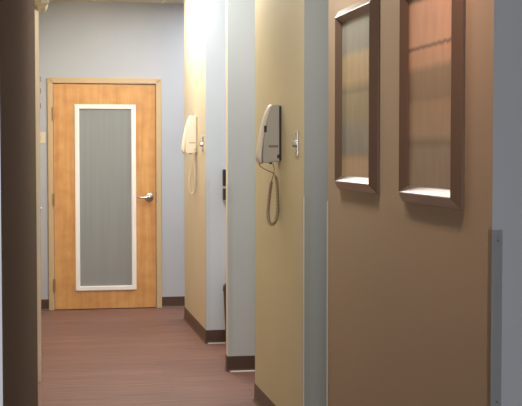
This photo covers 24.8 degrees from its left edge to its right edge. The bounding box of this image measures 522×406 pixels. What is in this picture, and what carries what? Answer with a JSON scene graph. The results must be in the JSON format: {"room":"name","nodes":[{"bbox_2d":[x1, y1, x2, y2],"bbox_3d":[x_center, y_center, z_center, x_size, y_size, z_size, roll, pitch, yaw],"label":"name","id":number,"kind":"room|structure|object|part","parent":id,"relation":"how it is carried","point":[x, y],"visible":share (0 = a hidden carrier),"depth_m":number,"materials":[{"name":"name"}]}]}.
{"room":"hospital interior","nodes":[
{"label":"hospital interior","id":0,"kind":"room"},
{"bbox_2d":[0,0,37,405],"bbox_3d":[-1.760,-0.099,3.411,2.180,2.766,2.650,0,3,-10],"label":"wall","id":1,"kind":"structure","parent":0,"point":[18,239],"depth_m":3.08,"materials":[{"name":"beige paint"}]},
{"bbox_2d":[36,202,37,356],"bbox_3d":[-0.941,0.557,4.926,0.032,1.118,0.032,0,3,-10],"label":"trim","id":2,"kind":"structure","parent":1,"relation":"attached to","point":[36,202],"depth_m":4.93,"materials":[{"name":"white plastic"}]},
{"bbox_2d":[39,1,184,298],"bbox_3d":[-1.386,-0.424,10.780,5.600,2.766,0.120,0,3,-10],"label":"wall","id":3,"kind":"structure","parent":0,"point":[78,39],"depth_m":10.72,"materials":[{"name":"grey paint"}]},
{"bbox_2d":[40,132,45,142],"bbox_3d":[-1.956,-0.583,10.597,0.074,0.100,0.018,0,3,-10],"label":"light switch","id":4,"kind":"object","parent":3,"relation":"attached to","point":[42,134],"visible":0.8,"depth_m":10.60,"materials":[{"name":"beige plastic"}]},
{"bbox_2d":[41,299,48,310],"bbox_3d":[-3.016,0.924,10.470,2.261,0.100,0.012,0,3,-10],"label":"baseboard","id":5,"kind":"structure","parent":3,"relation":"attached to","point":[44,302],"depth_m":10.67,"materials":[{"name":"brown plastic"}]},
{"bbox_2d":[47,77,161,310],"bbox_3d":[-1.403,-0.080,10.715,1.016,2.086,0.110,0,3,-10],"label":"door","id":6,"kind":"structure","parent":3,"relation":"in","point":[105,191],"depth_m":10.73,"materials":[{"name":"brown wood"}]},
{"bbox_3d":[-1.403,-0.047,10.735,0.476,1.608,0.006,0,3,-10],"label":"glass pane","id":7,"kind":"part","parent":6,"relation":"part of","materials":[{"name":"grey glass"}]},
{"bbox_3d":[-1.048,-0.051,10.760,0.155,0.080,0.066,0,3,-10],"label":"lever handle","id":8,"kind":"part","parent":6,"relation":"part of","materials":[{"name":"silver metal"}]},
{"bbox_2d":[162,296,184,307],"bbox_3d":[0.188,0.898,11.062,2.223,0.100,0.012,0,3,-10],"label":"baseboard","id":9,"kind":"structure","parent":3,"relation":"attached to","point":[177,301],"depth_m":10.88,"materials":[{"name":"brown plastic"}]},
{"bbox_2d":[49,0,183,3],"bbox_3d":[-0.278,-1.580,4.460,5.700,0.100,13.200,0,3,-10],"label":"ceiling","id":10,"kind":"structure","parent":0,"point":[133,1],"depth_m":10.63,"materials":[{"name":"paint"}]},
{"bbox_2d":[38,306,256,405],"bbox_3d":[-0.278,1.284,4.586,5.700,0.100,13.200,0,3,-10],"label":"floor","id":11,"kind":"structure","parent":0,"point":[138,356],"depth_m":8.02,"materials":[{"name":"red plastic"}]},
{"bbox_2d":[223,283,225,336],"bbox_3d":[-0.182,0.809,8.759,0.198,0.481,0.198,0,3,-10],"label":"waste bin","id":12,"kind":"object","parent":11,"relation":"on","point":[224,285],"visible":0.14,"depth_m":8.72,"materials":[{"name":"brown plastic"}]},
{"bbox_2d":[184,0,225,329],"bbox_3d":[0.503,-0.373,9.640,2.100,2.766,1.344,0,3,-10],"label":"wall","id":13,"kind":"structure","parent":0,"point":[204,20],"depth_m":8.85,"materials":[{"name":"beige paint"}]},
{"bbox_2d":[181,115,196,194],"bbox_3d":[-0.566,-0.373,9.316,0.120,0.624,0.128,0,3,-10],"label":"wall telephone","id":14,"kind":"object","parent":13,"relation":"attached to","point":[189,140],"visible":1,"depth_m":9.26,"materials":[{"name":"beige plastic"}]},
{"bbox_3d":[-0.558,-0.223,9.304,0.109,0.326,0.052,0,3,-10],"label":"coiled cord","id":15,"kind":"part","parent":14,"relation":"part of","materials":[{"name":"beige plastic"}]},
{"bbox_3d":[-0.514,-0.538,9.320,0.012,0.276,0.113,0,3,-10],"label":"wall plate","id":16,"kind":"part","parent":14,"relation":"part of","materials":[{"name":"beige plastic"}]},
{"bbox_2d":[183,307,205,343],"bbox_3d":[-0.536,0.967,9.507,0.012,0.100,1.344,0,3,-10],"label":"baseboard","id":17,"kind":"structure","parent":13,"relation":"attached to","point":[189,318],"depth_m":9.43,"materials":[{"name":"brown plastic"}]},
{"bbox_2d":[200,137,203,151],"bbox_3d":[-0.449,-0.442,8.937,0.024,0.116,0.070,0,3,-10],"label":"switch","id":18,"kind":"object","parent":13,"relation":"attached to","point":[202,143],"visible":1,"depth_m":8.92,"materials":[{"name":"grey metal"}]},
{"bbox_2d":[206,330,225,343],"bbox_3d":[0.627,0.988,9.028,2.100,0.100,0.022,0,3,-10],"label":"baseboard","id":19,"kind":"structure","parent":13,"relation":"attached to","point":[212,336],"depth_m":8.85,"materials":[{"name":"brown plastic"}]},
{"bbox_2d":[223,169,225,199],"bbox_3d":[-0.153,-0.137,8.819,0.260,0.225,0.049,0,3,-10],"label":"pocket","id":20,"kind":"object","parent":13,"relation":"attached to","point":[224,170],"visible":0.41,"depth_m":8.78,"materials":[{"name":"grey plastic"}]},
{"bbox_2d":[226,0,254,355],"bbox_3d":[0.818,-0.297,7.895,2.115,2.766,0.080,0,3,-10],"label":"wall","id":21,"kind":"structure","parent":0,"point":[240,14],"depth_m":7.69,"materials":[{"name":"grey paint"}]},
{"bbox_2d":[224,355,227,371],"bbox_3d":[-0.227,1.044,7.761,0.012,0.100,0.080,0,3,-10],"label":"baseboard","id":22,"kind":"structure","parent":21,"relation":"attached to","point":[226,356],"depth_m":7.75,"materials":[{"name":"brown plastic"}]},
{"bbox_2d":[227,184,227,355],"bbox_3d":[-0.204,0.434,7.710,0.034,1.118,0.034,0,3,-10],"label":"trim","id":23,"kind":"structure","parent":21,"relation":"attached to","point":[227,184],"depth_m":7.69,"materials":[{"name":"white plastic"}]},
{"bbox_2d":[228,355,254,371],"bbox_3d":[0.828,1.037,7.904,2.115,0.100,0.022,0,3,-10],"label":"baseboard","id":24,"kind":"structure","parent":21,"relation":"attached to","point":[235,363],"depth_m":7.73,"materials":[{"name":"brown plastic"}]},
{"bbox_2d":[255,0,328,405],"bbox_3d":[1.115,-0.228,6.334,2.100,2.766,1.286,0,3,-10],"label":"wall","id":25,"kind":"structure","parent":0,"point":[291,36],"depth_m":5.79,"materials":[{"name":"beige paint"}]},
{"bbox_2d":[253,383,275,405],"bbox_3d":[0.077,1.112,6.200,0.012,0.100,1.286,0,3,-10],"label":"baseboard","id":26,"kind":"structure","parent":25,"relation":"attached to","point":[260,398],"depth_m":6.64,"materials":[{"name":"brown plastic"}]},
{"bbox_2d":[255,104,280,225],"bbox_3d":[0.033,-0.191,6.081,0.120,0.624,0.128,0,3,-10],"label":"wall telephone","id":27,"kind":"object","parent":25,"relation":"attached to","point":[268,149],"visible":1,"depth_m":6.03,"materials":[{"name":"grey plastic"}]},
{"bbox_3d":[0.042,-0.041,6.069,0.109,0.326,0.052,0,3,-10],"label":"coiled cord","id":28,"kind":"part","parent":27,"relation":"part of","materials":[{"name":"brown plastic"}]},
{"bbox_3d":[0.086,-0.356,6.085,0.012,0.276,0.113,0,3,-10],"label":"wall plate","id":29,"kind":"part","parent":27,"relation":"part of","materials":[{"name":"grey plastic"}]},
{"bbox_2d":[292,131,297,155],"bbox_3d":[0.159,-0.282,5.657,0.024,0.116,0.070,0,3,-10],"label":"switch","id":30,"kind":"object","parent":25,"relation":"attached to","point":[295,142],"visible":1,"depth_m":5.64,"materials":[{"name":"grey metal"}]},
{"bbox_3d":[0.157,-0.280,5.656,0.019,0.036,0.036,0,3,-10],"label":"knob","id":31,"kind":"part","parent":30,"relation":"part of","materials":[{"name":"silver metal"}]},
{"bbox_2d":[294,131,297,155],"bbox_3d":[0.169,-0.282,5.658,0.005,0.116,0.070,0,3,-10],"label":"switch plate","id":32,"kind":"object","parent":30,"relation":"attached to","point":[295,133],"depth_m":5.64,"materials":[{"name":"grey metal"}]},
{"bbox_2d":[303,197,304,405],"bbox_3d":[0.210,0.529,5.558,0.034,1.118,0.034,0,3,-10],"label":"trim","id":33,"kind":"structure","parent":25,"relation":"attached to","point":[303,197],"depth_m":5.53,"materials":[{"name":"white plastic"}]},
{"bbox_2d":[328,0,521,405],"bbox_3d":[1.488,-0.139,4.322,2.100,2.766,1.872,0,3,-10],"label":"wall","id":34,"kind":"structure","parent":0,"point":[425,301],"depth_m":3.67,"materials":[{"name":"beige paint"}]},
{"bbox_2d":[326,201,327,405],"bbox_3d":[0.300,0.550,5.071,0.034,1.118,0.032,0,3,-10],"label":"trim","id":35,"kind":"structure","parent":34,"relation":"attached to","point":[327,201],"depth_m":5.08,"materials":[{"name":"white plastic"}]},
{"bbox_2d":[335,0,379,193],"bbox_3d":[0.359,-0.406,4.553,0.030,0.720,0.570,0,3,-10],"label":"framed picture","id":36,"kind":"object","parent":34,"relation":"attached to","point":[357,26],"visible":1,"depth_m":4.54,"materials":[{"name":"brown wood"}]},
{"bbox_2d":[342,12,368,177],"bbox_3d":[0.370,-0.406,4.555,0.004,0.620,0.470,0,3,-10],"label":"artwork","id":37,"kind":"object","parent":36,"relation":"attached to","point":[355,25],"depth_m":4.57},
{"bbox_2d":[399,0,464,209],"bbox_3d":[0.518,-0.353,3.691,0.030,0.720,0.570,0,3,-10],"label":"framed picture","id":38,"kind":"object","parent":34,"relation":"attached to","point":[431,32],"visible":1,"depth_m":3.68,"materials":[{"name":"brown wood"}]},
{"bbox_2d":[408,0,451,188],"bbox_3d":[0.530,-0.353,3.693,0.004,0.620,0.470,0,3,-10],"label":"artwork","id":39,"kind":"object","parent":38,"relation":"attached to","point":[429,21],"depth_m":3.71},
{"bbox_3d":[-1.294,-0.235,6.494,0.120,2.766,3.250,0,3,-10],"label":"wall","id":40,"kind":"structure","parent":0,"visible":0},
{"bbox_2d":[35,10,41,381],"bbox_3d":[-1.393,-0.272,7.339,0.054,2.766,0.050,0,3,-10],"label":"trim","id":41,"kind":"structure","parent":40,"relation":"attached to","point":[36,12],"depth_m":7.32,"materials":[{"name":"beige paint"}]},
{"bbox_2d":[39,73,40,107],"bbox_3d":[-1.497,-0.751,8.057,0.010,0.260,0.024,0,3,-10],"label":"flag","id":42,"kind":"object","parent":40,"relation":"attached to","point":[39,73],"visible":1,"depth_m":8.04,"materials":[{"name":"beige plastic"}]},
{"bbox_2d":[39,106,41,360],"bbox_3d":[-1.622,-0.001,8.581,0.081,2.115,1.060,0,3,-10],"label":"door","id":43,"kind":"structure","parent":40,"relation":"in","point":[39,106],"depth_m":8.08,"materials":[{"name":"beige wood"}]},
{"bbox_2d":[35,0,48,12],"bbox_3d":[-1.285,-1.216,6.962,0.084,0.175,0.268,0,3,-10],"label":"emergency light","id":44,"kind":"object","parent":40,"relation":"attached to","point":[41,6],"visible":0.97,"depth_m":6.84,"materials":[{"name":"beige plastic"}]}
]}

